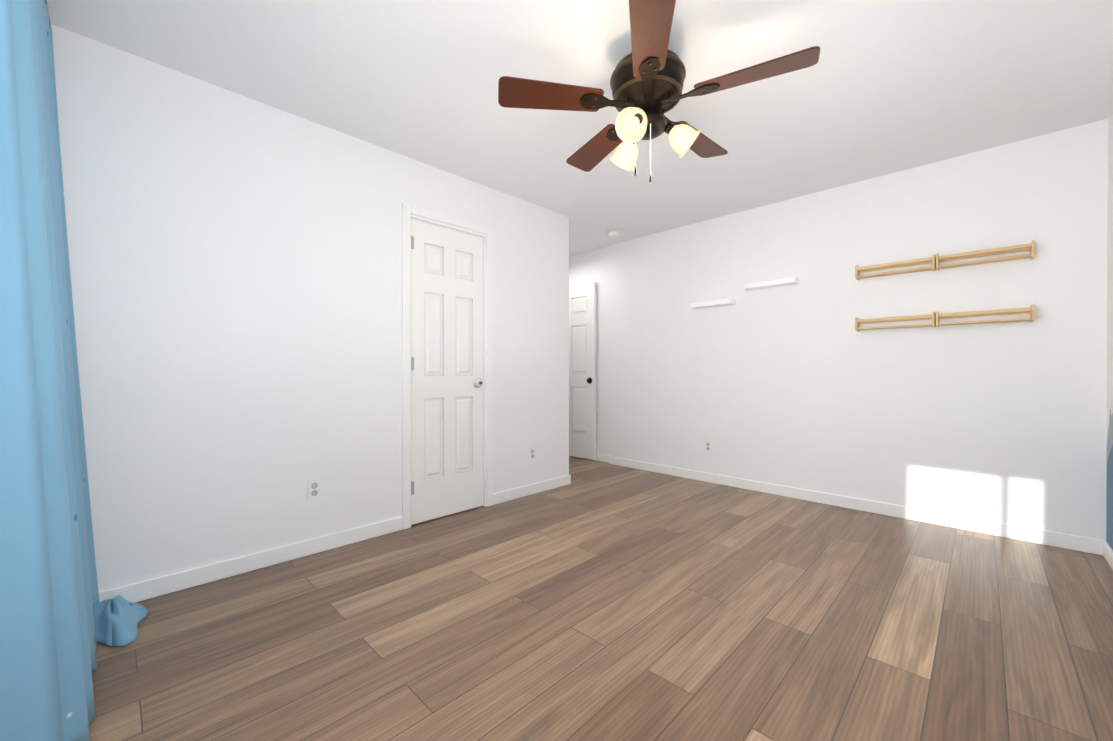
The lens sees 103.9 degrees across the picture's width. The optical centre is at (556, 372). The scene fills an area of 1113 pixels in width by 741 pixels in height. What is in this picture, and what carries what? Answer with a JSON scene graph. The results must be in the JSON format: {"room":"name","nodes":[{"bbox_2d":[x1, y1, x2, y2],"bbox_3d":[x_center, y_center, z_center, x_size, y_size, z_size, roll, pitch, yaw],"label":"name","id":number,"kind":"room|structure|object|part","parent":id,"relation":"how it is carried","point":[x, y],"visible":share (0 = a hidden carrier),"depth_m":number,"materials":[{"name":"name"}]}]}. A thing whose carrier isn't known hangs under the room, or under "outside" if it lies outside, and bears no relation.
{"room":"empty bedroom","nodes":[
{"label":"empty bedroom","id":0,"kind":"room"},
{"bbox_2d":[51,24,568,591],"bbox_3d":[-1.091,-0.196,2.802,0.120,2.416,3.320,0,0,44],"label":"wall","id":1,"kind":"structure","parent":0,"point":[235,260],"depth_m":2.22,"materials":[{"name":"white paint"}]},
{"bbox_2d":[307,478,320,500],"bbox_3d":[-1.356,0.653,2.441,0.009,0.114,0.070,0,0,44],"label":"electrical outlet","id":2,"kind":"object","parent":1,"relation":"attached to","point":[313,489],"visible":1,"depth_m":2.44,"materials":[{"name":"white plastic"}]},
{"bbox_2d":[411,235,413,494],"bbox_3d":[-0.949,-0.048,2.872,0.010,1.705,0.026,0,0,44],"label":"closet door hinges","id":3,"kind":"object","parent":1,"relation":"attached to","point":[412,360],"visible":0.83,"depth_m":2.88,"materials":[{"name":"grey metal"}]},
{"bbox_2d":[411,218,483,524],"bbox_3d":[-0.752,-0.008,3.075,0.078,2.023,0.593,0,0,44],"label":"closet door","id":4,"kind":"structure","parent":1,"relation":"in","point":[447,372],"depth_m":3.06,"materials":[{"name":"white wood"}]},
{"bbox_3d":[-0.575,0.076,3.236,0.050,0.072,0.072,0,0,44],"label":"knob","id":5,"kind":"part","parent":4,"relation":"part of","materials":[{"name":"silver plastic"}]},
{"bbox_2d":[402,203,492,529],"bbox_3d":[-0.758,-0.042,3.082,0.066,2.107,0.721,0,0,44],"label":"trim","id":6,"kind":"structure","parent":1,"relation":"attached to","point":[408,210],"depth_m":2.88,"materials":[{"name":"white wood"}]},
{"bbox_2d":[498,324,504,338],"bbox_3d":[-0.425,-0.320,3.384,0.016,0.114,0.070,0,0,44],"label":"switch plate","id":7,"kind":"object","parent":1,"relation":"attached to","point":[501,331],"visible":1,"depth_m":3.39,"materials":[{"name":"white plastic"}]},
{"bbox_2d":[529,447,534,460],"bbox_3d":[-0.201,0.675,3.621,0.009,0.114,0.070,0,0,44],"label":"electrical outlet","id":8,"kind":"object","parent":1,"relation":"attached to","point":[531,453],"visible":1,"depth_m":3.61,"materials":[{"name":"white plastic"}]},
{"bbox_2d":[99,453,1112,601],"bbox_3d":[-0.011,0.970,2.522,4.520,0.085,4.185,0,0,44],"label":"baseboard","id":9,"kind":"structure","parent":1,"relation":"attached to","point":[159,586],"depth_m":2.65,"materials":[{"name":"white wood"}]},
{"bbox_2d":[46,0,1112,255],"bbox_3d":[-0.011,-1.453,2.515,4.760,0.100,4.425,0,0,44],"label":"ceiling","id":10,"kind":"structure","parent":0,"point":[884,88],"depth_m":2.08,"materials":[{"name":"white paint"}]},
{"bbox_2d":[608,231,619,237],"bbox_3d":[0.582,-1.390,4.408,0.128,0.036,0.128,0,0,44],"label":"smoke detector","id":11,"kind":"object","parent":10,"relation":"attached to","point":[614,234],"visible":1,"depth_m":4.37,"materials":[{"name":"white plastic"}]},
{"bbox_2d":[498,0,819,181],"bbox_3d":[0.428,-1.103,1.930,1.258,0.597,1.210,0,0,44],"label":"fan","id":12,"kind":"object","parent":10,"relation":"hanging from","point":[648,76],"visible":1,"depth_m":1.81,"materials":[{"name":"brown wood"}]},
{"bbox_3d":[0.397,-1.219,1.903,0.324,0.365,0.324,0,0,44],"label":"motor","id":13,"kind":"part","parent":12,"relation":"part of","materials":[{"name":"brown metal"}]},
{"bbox_2d":[88,456,1112,740],"bbox_3d":[-0.011,1.063,2.522,4.760,0.100,4.425,0,0,44],"label":"floor","id":14,"kind":"structure","parent":0,"point":[594,600],"depth_m":1.69,"materials":[{"name":"brown wood"}]},
{"bbox_2d":[569,119,1107,539],"bbox_3d":[1.525,-0.199,4.003,4.640,2.416,0.155,0,0,44],"label":"wall","id":15,"kind":"structure","parent":0,"point":[803,384],"depth_m":3.08,"materials":[{"name":"white paint"}]},
{"bbox_2d":[569,282,595,459],"bbox_3d":[0.139,-0.018,5.225,0.810,2.023,0.078,0,0,44],"label":"entry door","id":16,"kind":"structure","parent":15,"relation":"in","point":[582,370],"depth_m":5.07,"materials":[{"name":"white wood"}]},
{"bbox_2d":[705,440,711,452],"bbox_3d":[1.398,0.679,4.014,0.070,0.114,0.009,0,0,44],"label":"electrical outlet","id":17,"kind":"object","parent":15,"relation":"attached to","point":[708,446],"visible":1,"depth_m":4.01,"materials":[{"name":"white plastic"}]},
{"bbox_2d":[691,298,735,308],"bbox_3d":[1.409,-0.626,3.935,0.378,0.050,0.099,0,0,44],"label":"shelf","id":18,"kind":"object","parent":15,"relation":"attached to","point":[714,303],"visible":1,"depth_m":3.90,"materials":[{"name":"white wood"}]},
{"bbox_2d":[744,277,798,289],"bbox_3d":[1.764,-0.735,3.588,0.395,0.050,0.099,0,0,44],"label":"shelf","id":19,"kind":"object","parent":15,"relation":"attached to","point":[773,283],"visible":1,"depth_m":3.55,"materials":[{"name":"white wood"}]},
{"bbox_2d":[855,304,1034,330],"bbox_3d":[2.500,-0.351,2.872,0.874,0.095,0.094,0,0,44],"label":"shelf ledge","id":20,"kind":"object","parent":15,"relation":"attached to","point":[935,317],"visible":1,"depth_m":2.81,"materials":[{"name":"brown wood"}]},
{"bbox_2d":[855,240,1034,279],"bbox_3d":[2.500,-0.726,2.871,0.874,0.095,0.094,0,0,44],"label":"shelf ledge","id":21,"kind":"object","parent":15,"relation":"attached to","point":[934,260],"visible":1,"depth_m":2.82,"materials":[{"name":"brown wood"}]},
{"bbox_2d":[1106,109,1112,549],"bbox_3d":[1.593,-0.190,0.841,0.120,2.416,4.270,0,0,44],"label":"wall","id":22,"kind":"structure","parent":0,"point":[1109,512],"depth_m":2.35,"materials":[{"name":"paint"}]},
{"bbox_3d":[-1.305,-1.361,0.950,2.100,0.030,0.137,0,0,44],"label":"curtain rod","id":23,"kind":"object","parent":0,"visible":0},
{"bbox_2d":[0,0,147,740],"bbox_3d":[-1.581,-0.165,1.432,0.297,2.358,1.112,0,0,-40],"label":"curtain","id":24,"kind":"object","parent":23,"relation":"hanging from","point":[58,620],"visible":1,"depth_m":1.07,"materials":[{"name":"blue fabric"}]}
]}

